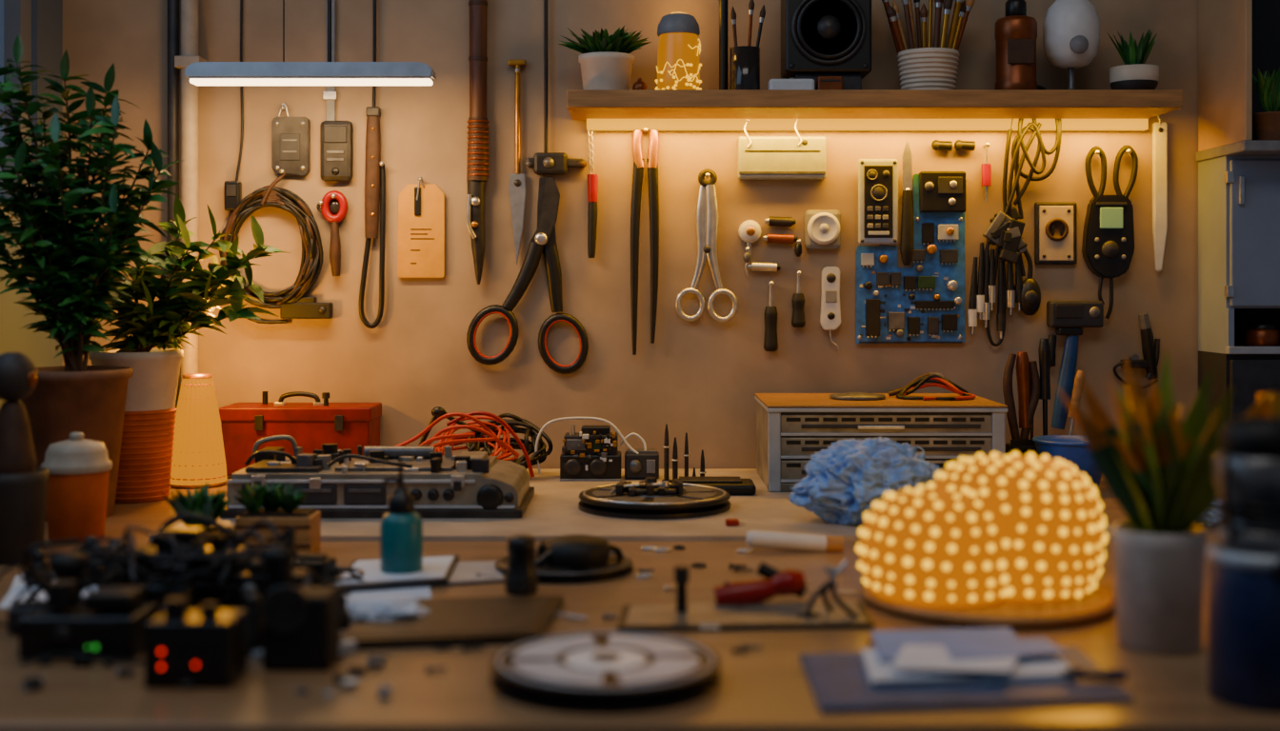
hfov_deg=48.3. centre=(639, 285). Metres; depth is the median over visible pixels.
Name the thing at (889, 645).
notebook
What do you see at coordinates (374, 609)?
crumpled paper
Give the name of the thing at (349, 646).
small part
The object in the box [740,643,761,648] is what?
screw
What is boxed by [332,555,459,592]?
notebook
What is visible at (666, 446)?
bit
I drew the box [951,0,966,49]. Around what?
brush
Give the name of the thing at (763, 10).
brush
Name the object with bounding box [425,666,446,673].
screw
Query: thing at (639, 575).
washer
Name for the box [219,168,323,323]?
coiled cable
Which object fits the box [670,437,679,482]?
bit
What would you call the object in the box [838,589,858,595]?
screw
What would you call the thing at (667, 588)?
screw
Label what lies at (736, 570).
screw
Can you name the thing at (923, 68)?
ribbed pot
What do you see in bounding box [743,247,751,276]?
fitting
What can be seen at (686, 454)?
bit
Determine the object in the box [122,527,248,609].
pile
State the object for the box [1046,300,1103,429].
mallet
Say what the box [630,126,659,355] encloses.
tweezers
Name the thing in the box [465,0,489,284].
tool
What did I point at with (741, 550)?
washer
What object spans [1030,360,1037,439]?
awl
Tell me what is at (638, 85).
ball
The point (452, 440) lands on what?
pile
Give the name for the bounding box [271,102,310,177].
metal plate
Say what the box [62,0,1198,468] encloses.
wall
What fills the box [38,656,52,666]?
small part
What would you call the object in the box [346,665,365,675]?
small part
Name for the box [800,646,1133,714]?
folder
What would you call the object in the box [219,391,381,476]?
toolbox
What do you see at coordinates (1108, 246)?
multimeter
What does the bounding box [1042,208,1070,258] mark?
socket
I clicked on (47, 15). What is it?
wall
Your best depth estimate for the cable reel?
1.53 m
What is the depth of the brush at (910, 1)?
2.34 m
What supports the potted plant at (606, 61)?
on the wall shelf
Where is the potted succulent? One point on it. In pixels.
(211, 506)
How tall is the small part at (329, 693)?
0.007 m
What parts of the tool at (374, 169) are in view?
cord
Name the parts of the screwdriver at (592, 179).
chain, handle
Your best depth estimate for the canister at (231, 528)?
1.45 m
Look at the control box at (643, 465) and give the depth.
2.25 m
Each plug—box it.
[794,239,801,257]
[931,140,952,150]
[954,140,975,150]
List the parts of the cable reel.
plate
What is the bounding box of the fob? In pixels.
[820,266,840,352]
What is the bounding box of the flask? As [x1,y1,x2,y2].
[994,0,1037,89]
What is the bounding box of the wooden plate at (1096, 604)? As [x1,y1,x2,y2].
[860,582,1116,628]
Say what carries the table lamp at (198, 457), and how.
on the workbench
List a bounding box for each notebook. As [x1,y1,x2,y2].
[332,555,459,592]
[871,627,1028,663]
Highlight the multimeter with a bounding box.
[1081,144,1138,319]
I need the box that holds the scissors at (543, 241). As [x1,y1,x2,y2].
[466,0,588,374]
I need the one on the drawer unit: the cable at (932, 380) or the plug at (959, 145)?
the cable at (932, 380)
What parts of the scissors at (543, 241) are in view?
handle, blade, cord, blade, handle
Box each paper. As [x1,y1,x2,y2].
[346,597,431,624]
[861,649,1076,688]
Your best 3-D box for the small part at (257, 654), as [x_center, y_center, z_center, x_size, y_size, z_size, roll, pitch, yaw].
[-0.317,0.308,1.192,0.012,0.009,0.010,0,0,39]
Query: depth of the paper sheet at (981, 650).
1.16 m
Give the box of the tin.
[816,76,842,89]
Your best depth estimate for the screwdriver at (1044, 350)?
2.26 m
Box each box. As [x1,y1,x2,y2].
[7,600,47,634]
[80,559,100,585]
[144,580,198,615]
[231,480,320,559]
[260,544,339,671]
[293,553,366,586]
[624,448,659,479]
[737,119,826,179]
[767,78,814,89]
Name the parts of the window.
pane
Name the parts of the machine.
panel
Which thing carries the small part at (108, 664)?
on the workbench
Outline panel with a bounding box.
[858,159,898,244]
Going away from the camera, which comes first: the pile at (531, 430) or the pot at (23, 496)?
the pot at (23, 496)
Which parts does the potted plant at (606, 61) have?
pot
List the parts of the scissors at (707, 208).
handle, handle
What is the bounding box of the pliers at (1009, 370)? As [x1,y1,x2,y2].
[1002,353,1039,439]
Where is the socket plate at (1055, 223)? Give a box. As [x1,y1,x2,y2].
[1034,201,1077,264]
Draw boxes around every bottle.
[380,454,422,574]
[1206,417,1279,713]
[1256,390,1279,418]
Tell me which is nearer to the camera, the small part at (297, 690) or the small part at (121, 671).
the small part at (297, 690)
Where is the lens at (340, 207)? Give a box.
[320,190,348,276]
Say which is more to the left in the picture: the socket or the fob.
the fob
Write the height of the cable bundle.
0.436 m
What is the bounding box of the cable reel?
[494,535,633,584]
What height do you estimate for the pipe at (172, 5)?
2.533 m
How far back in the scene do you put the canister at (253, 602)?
1.20 m
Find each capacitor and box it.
[747,261,779,272]
[762,233,797,243]
[764,216,795,226]
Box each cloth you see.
[788,436,943,526]
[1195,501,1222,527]
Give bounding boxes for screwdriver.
[587,130,598,258]
[763,281,778,351]
[791,271,805,327]
[1038,339,1050,436]
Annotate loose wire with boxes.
[20,652,143,665]
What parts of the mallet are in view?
handle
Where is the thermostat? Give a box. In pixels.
[804,209,840,249]
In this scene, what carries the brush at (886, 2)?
in the ribbed pot at (923, 68)
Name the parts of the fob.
chain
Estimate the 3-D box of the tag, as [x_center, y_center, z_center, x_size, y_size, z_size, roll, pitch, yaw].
[-0.366,-0.097,2.390,0.079,0.169,0.019,0,0,0]
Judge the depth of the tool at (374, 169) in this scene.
2.39 m
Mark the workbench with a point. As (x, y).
(768, 688)
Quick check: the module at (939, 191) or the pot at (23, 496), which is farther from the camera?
the module at (939, 191)
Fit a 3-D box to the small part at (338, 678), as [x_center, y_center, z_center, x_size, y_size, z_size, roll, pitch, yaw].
[-0.234,0.307,1.119,0.009,0.009,0.009,0,0,18]
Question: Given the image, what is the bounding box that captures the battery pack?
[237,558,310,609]
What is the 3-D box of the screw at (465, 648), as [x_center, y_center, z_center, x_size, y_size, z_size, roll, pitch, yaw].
[-0.142,0.309,1.218,0.017,0.006,0.006,0,0,0]
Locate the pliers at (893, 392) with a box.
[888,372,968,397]
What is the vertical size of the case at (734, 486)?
0.021 m
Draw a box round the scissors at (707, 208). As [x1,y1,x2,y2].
[675,168,738,322]
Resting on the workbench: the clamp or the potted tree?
the potted tree
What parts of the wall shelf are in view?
led strip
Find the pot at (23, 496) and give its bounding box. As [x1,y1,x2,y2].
[0,467,48,565]
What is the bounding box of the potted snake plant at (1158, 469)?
[1054,351,1278,655]
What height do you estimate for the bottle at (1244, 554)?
0.212 m
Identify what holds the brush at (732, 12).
in the cup
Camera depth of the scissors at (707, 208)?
2.38 m
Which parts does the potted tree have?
pot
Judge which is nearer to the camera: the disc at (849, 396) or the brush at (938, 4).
the disc at (849, 396)
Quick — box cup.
[729,45,759,89]
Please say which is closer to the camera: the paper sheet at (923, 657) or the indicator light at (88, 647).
the paper sheet at (923, 657)
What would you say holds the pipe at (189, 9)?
attached to the wall at (700, 378)
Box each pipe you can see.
[167,0,179,412]
[174,0,208,382]
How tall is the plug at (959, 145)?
0.018 m
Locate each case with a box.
[671,477,756,495]
[793,73,860,89]
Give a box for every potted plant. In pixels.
[88,195,291,503]
[558,24,651,89]
[1107,28,1159,89]
[1252,68,1279,139]
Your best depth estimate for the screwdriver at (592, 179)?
2.38 m
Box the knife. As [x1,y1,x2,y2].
[900,140,913,265]
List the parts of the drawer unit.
drawer, lid, handle, drawer, drawer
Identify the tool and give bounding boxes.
[358,0,385,328]
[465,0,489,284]
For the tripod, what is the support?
on the tray
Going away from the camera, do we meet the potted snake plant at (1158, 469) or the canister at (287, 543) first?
the potted snake plant at (1158, 469)
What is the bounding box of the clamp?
[1112,313,1159,388]
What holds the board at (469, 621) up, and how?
on the workbench
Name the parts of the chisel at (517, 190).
blade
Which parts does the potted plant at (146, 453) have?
pot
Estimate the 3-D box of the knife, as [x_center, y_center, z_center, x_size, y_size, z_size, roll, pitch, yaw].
[0.443,-0.138,2.385,0.022,0.209,0.027,0,0,-23]
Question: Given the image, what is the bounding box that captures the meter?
[320,0,353,181]
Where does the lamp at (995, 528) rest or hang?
on the wooden plate at (1096, 604)
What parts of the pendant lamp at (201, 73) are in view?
cord, cord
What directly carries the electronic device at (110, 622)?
on the workbench
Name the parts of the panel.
panel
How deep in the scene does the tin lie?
2.28 m
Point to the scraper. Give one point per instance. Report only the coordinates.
(1023, 368)
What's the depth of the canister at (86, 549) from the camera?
1.49 m
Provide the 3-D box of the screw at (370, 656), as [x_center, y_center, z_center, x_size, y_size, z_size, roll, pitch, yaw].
[-0.217,0.309,1.189,0.016,0.006,0.006,0,0,0]
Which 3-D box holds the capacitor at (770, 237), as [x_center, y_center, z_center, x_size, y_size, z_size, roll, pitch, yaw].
[0.235,-0.079,2.392,0.057,0.017,0.017,0,0,0]
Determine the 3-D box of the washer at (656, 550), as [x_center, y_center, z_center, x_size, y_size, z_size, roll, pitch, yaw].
[0.026,0.310,1.677,0.022,0.003,0.019,0,0,0]
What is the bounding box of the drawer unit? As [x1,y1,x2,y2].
[754,393,1007,492]
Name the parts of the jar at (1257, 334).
lid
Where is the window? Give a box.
[0,0,31,227]
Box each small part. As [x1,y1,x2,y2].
[22,677,42,691]
[22,684,42,691]
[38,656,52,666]
[72,653,93,667]
[103,658,113,668]
[115,668,135,677]
[181,680,196,689]
[251,649,262,661]
[294,687,309,693]
[324,688,333,699]
[334,672,348,685]
[337,649,345,659]
[340,639,357,654]
[340,678,359,689]
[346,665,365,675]
[364,659,384,668]
[378,683,391,698]
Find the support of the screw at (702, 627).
on the tray
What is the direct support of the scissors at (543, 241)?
hanging from the wall at (700, 378)
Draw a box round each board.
[340,595,563,650]
[856,174,964,344]
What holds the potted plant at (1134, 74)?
on the wall shelf
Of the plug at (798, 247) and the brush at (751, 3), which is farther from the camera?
the plug at (798, 247)
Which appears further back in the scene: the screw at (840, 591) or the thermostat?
the thermostat
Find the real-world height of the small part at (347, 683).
0.008 m
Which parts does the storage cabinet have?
frame, handle, door, door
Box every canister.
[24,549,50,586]
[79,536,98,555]
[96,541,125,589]
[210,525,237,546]
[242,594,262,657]
[283,537,297,555]
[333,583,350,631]
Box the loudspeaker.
[780,0,871,79]
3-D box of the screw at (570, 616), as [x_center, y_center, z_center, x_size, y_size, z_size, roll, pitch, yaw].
[-0.059,0.309,1.331,0.019,0.006,0.006,0,0,15]
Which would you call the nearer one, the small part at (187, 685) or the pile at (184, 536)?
the small part at (187, 685)
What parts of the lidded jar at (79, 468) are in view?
lid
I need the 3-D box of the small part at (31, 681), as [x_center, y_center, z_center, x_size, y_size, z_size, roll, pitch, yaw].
[-0.469,0.307,1.104,0.011,0.009,0.011,0,0,22]
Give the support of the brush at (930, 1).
in the ribbed pot at (923, 68)
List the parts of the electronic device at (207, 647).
panel, knob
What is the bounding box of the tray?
[617,601,874,632]
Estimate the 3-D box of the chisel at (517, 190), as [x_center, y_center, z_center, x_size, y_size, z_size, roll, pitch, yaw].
[-0.205,-0.206,2.388,0.030,0.343,0.024,0,0,0]
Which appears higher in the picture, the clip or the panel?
the panel
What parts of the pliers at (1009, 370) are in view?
handle, handle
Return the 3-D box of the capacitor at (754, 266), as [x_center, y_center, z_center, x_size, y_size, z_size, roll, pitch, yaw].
[0.208,-0.031,2.392,0.054,0.017,0.017,0,0,0]
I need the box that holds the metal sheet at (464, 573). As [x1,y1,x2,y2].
[447,560,504,586]
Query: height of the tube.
0.199 m
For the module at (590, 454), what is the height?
0.098 m
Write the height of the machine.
0.093 m
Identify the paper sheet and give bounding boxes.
[0,573,98,609]
[2,575,20,609]
[340,586,431,632]
[890,644,1019,672]
[942,638,1066,660]
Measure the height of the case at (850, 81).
0.036 m
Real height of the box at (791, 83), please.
0.025 m
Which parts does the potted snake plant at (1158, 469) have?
pot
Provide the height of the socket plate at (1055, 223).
0.105 m
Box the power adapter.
[224,0,243,211]
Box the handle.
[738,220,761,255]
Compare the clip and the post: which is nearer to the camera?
the post
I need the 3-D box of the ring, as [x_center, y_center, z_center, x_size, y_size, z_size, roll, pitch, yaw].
[-0.531,-0.132,2.388,0.017,0.020,0.023,0,0,29]
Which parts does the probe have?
handle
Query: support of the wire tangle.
on the workbench
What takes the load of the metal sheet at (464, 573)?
on the workbench
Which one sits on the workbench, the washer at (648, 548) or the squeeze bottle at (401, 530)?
the washer at (648, 548)
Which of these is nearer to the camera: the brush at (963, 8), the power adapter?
the brush at (963, 8)
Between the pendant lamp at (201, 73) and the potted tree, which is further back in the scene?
the pendant lamp at (201, 73)
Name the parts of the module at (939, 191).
knob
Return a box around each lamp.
[169,373,227,489]
[184,0,436,85]
[856,451,1107,607]
[1042,0,1099,89]
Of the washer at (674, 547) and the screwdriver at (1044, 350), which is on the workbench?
the washer at (674, 547)
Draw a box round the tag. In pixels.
[397,177,444,278]
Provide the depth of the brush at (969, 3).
2.32 m
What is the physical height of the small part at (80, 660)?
0.011 m
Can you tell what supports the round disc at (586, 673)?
on the workbench
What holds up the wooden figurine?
on the pot at (23, 496)
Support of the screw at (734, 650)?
on the workbench
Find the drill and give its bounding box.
[713,561,807,605]
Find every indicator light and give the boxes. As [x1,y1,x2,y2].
[85,644,98,650]
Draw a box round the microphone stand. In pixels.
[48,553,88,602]
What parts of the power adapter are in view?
cord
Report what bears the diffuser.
attached to the pendant lamp at (201, 73)
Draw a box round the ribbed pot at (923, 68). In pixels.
[897,47,959,89]
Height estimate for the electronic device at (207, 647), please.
0.065 m
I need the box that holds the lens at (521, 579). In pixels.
[503,534,538,596]
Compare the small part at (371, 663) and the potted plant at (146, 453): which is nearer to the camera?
the small part at (371, 663)
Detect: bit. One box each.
[661,423,671,482]
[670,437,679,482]
[682,432,690,477]
[699,449,706,477]
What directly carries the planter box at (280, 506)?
on the workbench
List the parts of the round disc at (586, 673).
plate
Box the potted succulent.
[160,482,231,546]
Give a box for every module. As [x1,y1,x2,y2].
[534,417,646,481]
[919,171,965,212]
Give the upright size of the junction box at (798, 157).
0.109 m
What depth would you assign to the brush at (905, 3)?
2.31 m
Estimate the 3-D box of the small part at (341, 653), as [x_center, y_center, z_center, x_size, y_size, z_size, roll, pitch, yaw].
[-0.253,0.307,1.191,0.014,0.009,0.009,0,0,0]
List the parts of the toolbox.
handle, lid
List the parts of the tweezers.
arm, arm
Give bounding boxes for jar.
[40,432,112,543]
[655,11,701,89]
[1244,321,1279,346]
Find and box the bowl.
[1032,435,1100,490]
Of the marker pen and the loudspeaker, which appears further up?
the loudspeaker
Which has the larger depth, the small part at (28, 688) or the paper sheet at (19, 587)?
the paper sheet at (19, 587)
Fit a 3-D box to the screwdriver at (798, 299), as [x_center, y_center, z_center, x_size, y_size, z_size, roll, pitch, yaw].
[0.265,0.023,2.389,0.023,0.094,0.023,0,0,45]
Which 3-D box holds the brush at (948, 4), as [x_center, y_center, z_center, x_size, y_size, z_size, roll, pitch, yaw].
[0.489,-0.396,2.294,0.028,0.149,0.014,0,0,36]
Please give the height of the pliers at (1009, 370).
0.147 m
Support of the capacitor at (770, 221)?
attached to the wall at (700, 378)
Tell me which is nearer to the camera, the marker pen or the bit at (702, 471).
the marker pen
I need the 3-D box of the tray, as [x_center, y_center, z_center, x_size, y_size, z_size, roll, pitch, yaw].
[0.098,0.310,1.339,0.243,0.005,0.092,0,0,-3]
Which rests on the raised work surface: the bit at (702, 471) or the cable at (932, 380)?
the bit at (702, 471)
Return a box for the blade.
[1152,115,1167,271]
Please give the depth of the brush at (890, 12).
2.31 m
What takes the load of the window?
in the wall at (47, 15)
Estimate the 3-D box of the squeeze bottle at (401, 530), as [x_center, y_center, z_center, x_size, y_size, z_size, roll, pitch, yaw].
[-0.254,0.246,1.522,0.045,0.132,0.045,0,0,0]
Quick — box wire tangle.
[0,518,296,626]
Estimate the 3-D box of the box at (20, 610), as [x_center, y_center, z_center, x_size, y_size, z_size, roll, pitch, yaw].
[-0.529,0.298,1.288,0.074,0.026,0.035,0,0,-9]
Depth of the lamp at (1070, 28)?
2.28 m
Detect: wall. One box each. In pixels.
[0,0,62,406]
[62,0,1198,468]
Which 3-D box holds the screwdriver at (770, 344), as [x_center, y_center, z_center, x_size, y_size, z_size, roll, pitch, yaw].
[0.219,0.051,2.389,0.023,0.117,0.023,0,0,45]
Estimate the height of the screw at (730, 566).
0.006 m
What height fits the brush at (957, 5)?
0.162 m
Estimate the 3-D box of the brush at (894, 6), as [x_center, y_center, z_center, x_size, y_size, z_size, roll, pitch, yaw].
[0.431,-0.393,2.323,0.040,0.145,0.010,0,0,11]
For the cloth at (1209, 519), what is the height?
0.072 m
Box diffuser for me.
[189,78,432,85]
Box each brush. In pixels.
[730,6,737,46]
[747,0,754,45]
[756,4,765,47]
[881,0,899,55]
[886,5,904,51]
[892,0,907,50]
[900,0,915,49]
[908,0,916,48]
[913,0,921,48]
[920,3,928,47]
[927,0,933,47]
[933,0,943,47]
[940,0,952,47]
[946,0,962,48]
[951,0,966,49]
[955,0,974,50]
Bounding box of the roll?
[746,530,843,552]
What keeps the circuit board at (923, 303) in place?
attached to the wall at (700, 378)
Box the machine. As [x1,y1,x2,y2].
[220,435,534,519]
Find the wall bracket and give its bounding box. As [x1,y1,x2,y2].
[280,297,332,319]
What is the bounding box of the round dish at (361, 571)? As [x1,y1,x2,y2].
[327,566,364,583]
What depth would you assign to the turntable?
1.92 m
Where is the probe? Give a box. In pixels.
[980,141,991,201]
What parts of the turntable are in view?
plate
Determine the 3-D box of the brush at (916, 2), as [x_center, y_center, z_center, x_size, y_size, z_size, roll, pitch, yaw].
[0.454,-0.406,2.325,0.024,0.170,0.012,0,0,-36]
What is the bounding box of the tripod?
[795,560,859,619]
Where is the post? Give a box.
[674,565,689,613]
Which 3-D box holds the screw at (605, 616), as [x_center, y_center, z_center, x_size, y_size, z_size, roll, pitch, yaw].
[-0.027,0.309,1.333,0.014,0.006,0.006,0,0,0]
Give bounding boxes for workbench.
[0,476,1279,730]
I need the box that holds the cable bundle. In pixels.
[967,84,1061,346]
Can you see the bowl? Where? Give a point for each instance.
(1073, 450)
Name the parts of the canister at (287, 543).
knob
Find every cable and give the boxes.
[24,513,351,600]
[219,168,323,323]
[896,373,975,400]
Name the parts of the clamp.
cord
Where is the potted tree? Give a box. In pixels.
[0,34,184,521]
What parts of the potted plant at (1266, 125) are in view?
pot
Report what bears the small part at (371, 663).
on the workbench
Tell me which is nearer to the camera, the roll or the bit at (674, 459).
the roll
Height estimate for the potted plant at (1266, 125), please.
0.121 m
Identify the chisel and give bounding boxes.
[507,60,526,264]
[1067,370,1084,435]
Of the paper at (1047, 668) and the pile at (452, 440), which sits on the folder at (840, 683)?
the paper at (1047, 668)
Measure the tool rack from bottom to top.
0.069 m
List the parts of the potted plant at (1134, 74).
pot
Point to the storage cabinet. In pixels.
(1239, 173)
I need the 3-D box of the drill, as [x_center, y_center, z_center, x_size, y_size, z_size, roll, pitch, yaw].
[0.118,0.294,1.390,0.093,0.044,0.042,0,0,0]
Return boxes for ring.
[316,200,322,212]
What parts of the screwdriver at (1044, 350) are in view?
handle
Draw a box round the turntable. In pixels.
[578,477,730,519]
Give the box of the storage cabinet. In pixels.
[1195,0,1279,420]
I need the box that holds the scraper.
[1015,351,1032,439]
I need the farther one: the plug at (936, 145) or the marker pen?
the plug at (936, 145)
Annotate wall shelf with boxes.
[566,89,1182,130]
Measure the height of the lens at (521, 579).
0.057 m
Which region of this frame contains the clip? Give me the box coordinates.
[725,519,745,526]
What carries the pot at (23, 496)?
on the workbench
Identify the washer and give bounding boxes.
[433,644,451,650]
[635,573,653,579]
[640,545,658,550]
[652,547,671,552]
[673,545,684,549]
[690,562,706,567]
[736,548,754,553]
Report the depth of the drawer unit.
2.12 m
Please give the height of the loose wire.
0.009 m
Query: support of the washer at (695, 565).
on the workbench
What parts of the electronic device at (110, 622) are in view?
knob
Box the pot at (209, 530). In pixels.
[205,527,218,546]
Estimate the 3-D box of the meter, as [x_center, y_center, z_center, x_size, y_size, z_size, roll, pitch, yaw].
[-0.508,-0.373,2.389,0.054,0.397,0.022,0,0,0]
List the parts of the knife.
handle, blade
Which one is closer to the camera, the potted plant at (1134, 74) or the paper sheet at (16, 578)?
the paper sheet at (16, 578)
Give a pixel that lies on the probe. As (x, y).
(986, 169)
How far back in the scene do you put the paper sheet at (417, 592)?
1.44 m
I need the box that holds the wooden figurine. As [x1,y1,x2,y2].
[0,352,37,474]
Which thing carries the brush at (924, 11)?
in the ribbed pot at (923, 68)
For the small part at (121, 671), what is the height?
0.006 m
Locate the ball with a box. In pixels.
[632,78,647,89]
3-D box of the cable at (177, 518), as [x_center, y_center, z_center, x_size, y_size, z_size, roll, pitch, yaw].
[-0.443,0.268,1.400,0.315,0.085,0.035,0,0,0]
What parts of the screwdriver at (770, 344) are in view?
handle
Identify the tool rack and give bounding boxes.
[1005,440,1038,457]
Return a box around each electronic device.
[19,580,158,659]
[143,597,247,688]
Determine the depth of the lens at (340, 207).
2.38 m
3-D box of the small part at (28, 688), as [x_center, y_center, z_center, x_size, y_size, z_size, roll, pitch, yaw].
[-0.467,0.309,1.099,0.014,0.005,0.005,0,0,-3]
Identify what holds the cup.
on the wall shelf
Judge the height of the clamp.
0.128 m
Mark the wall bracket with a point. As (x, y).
(306, 308)
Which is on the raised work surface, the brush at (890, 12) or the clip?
the clip
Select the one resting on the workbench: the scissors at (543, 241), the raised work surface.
the raised work surface
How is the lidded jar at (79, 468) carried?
on the workbench
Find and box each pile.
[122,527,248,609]
[394,411,534,478]
[418,406,552,468]
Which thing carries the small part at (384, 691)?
on the workbench
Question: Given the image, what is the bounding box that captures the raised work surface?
[148,468,1113,540]
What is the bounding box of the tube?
[719,0,728,89]
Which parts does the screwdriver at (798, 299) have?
handle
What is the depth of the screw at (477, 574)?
1.51 m
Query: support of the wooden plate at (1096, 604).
on the workbench
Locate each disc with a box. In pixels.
[490,632,720,715]
[829,392,885,400]
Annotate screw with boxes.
[368,654,388,659]
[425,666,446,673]
[462,645,483,652]
[476,573,498,577]
[555,613,567,616]
[567,614,586,619]
[602,613,618,619]
[639,568,654,573]
[664,585,677,591]
[700,624,719,630]
[728,563,746,569]
[732,647,749,653]
[734,567,753,572]
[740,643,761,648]
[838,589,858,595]
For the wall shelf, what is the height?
0.046 m
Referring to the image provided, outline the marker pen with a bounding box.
[1061,667,1127,681]

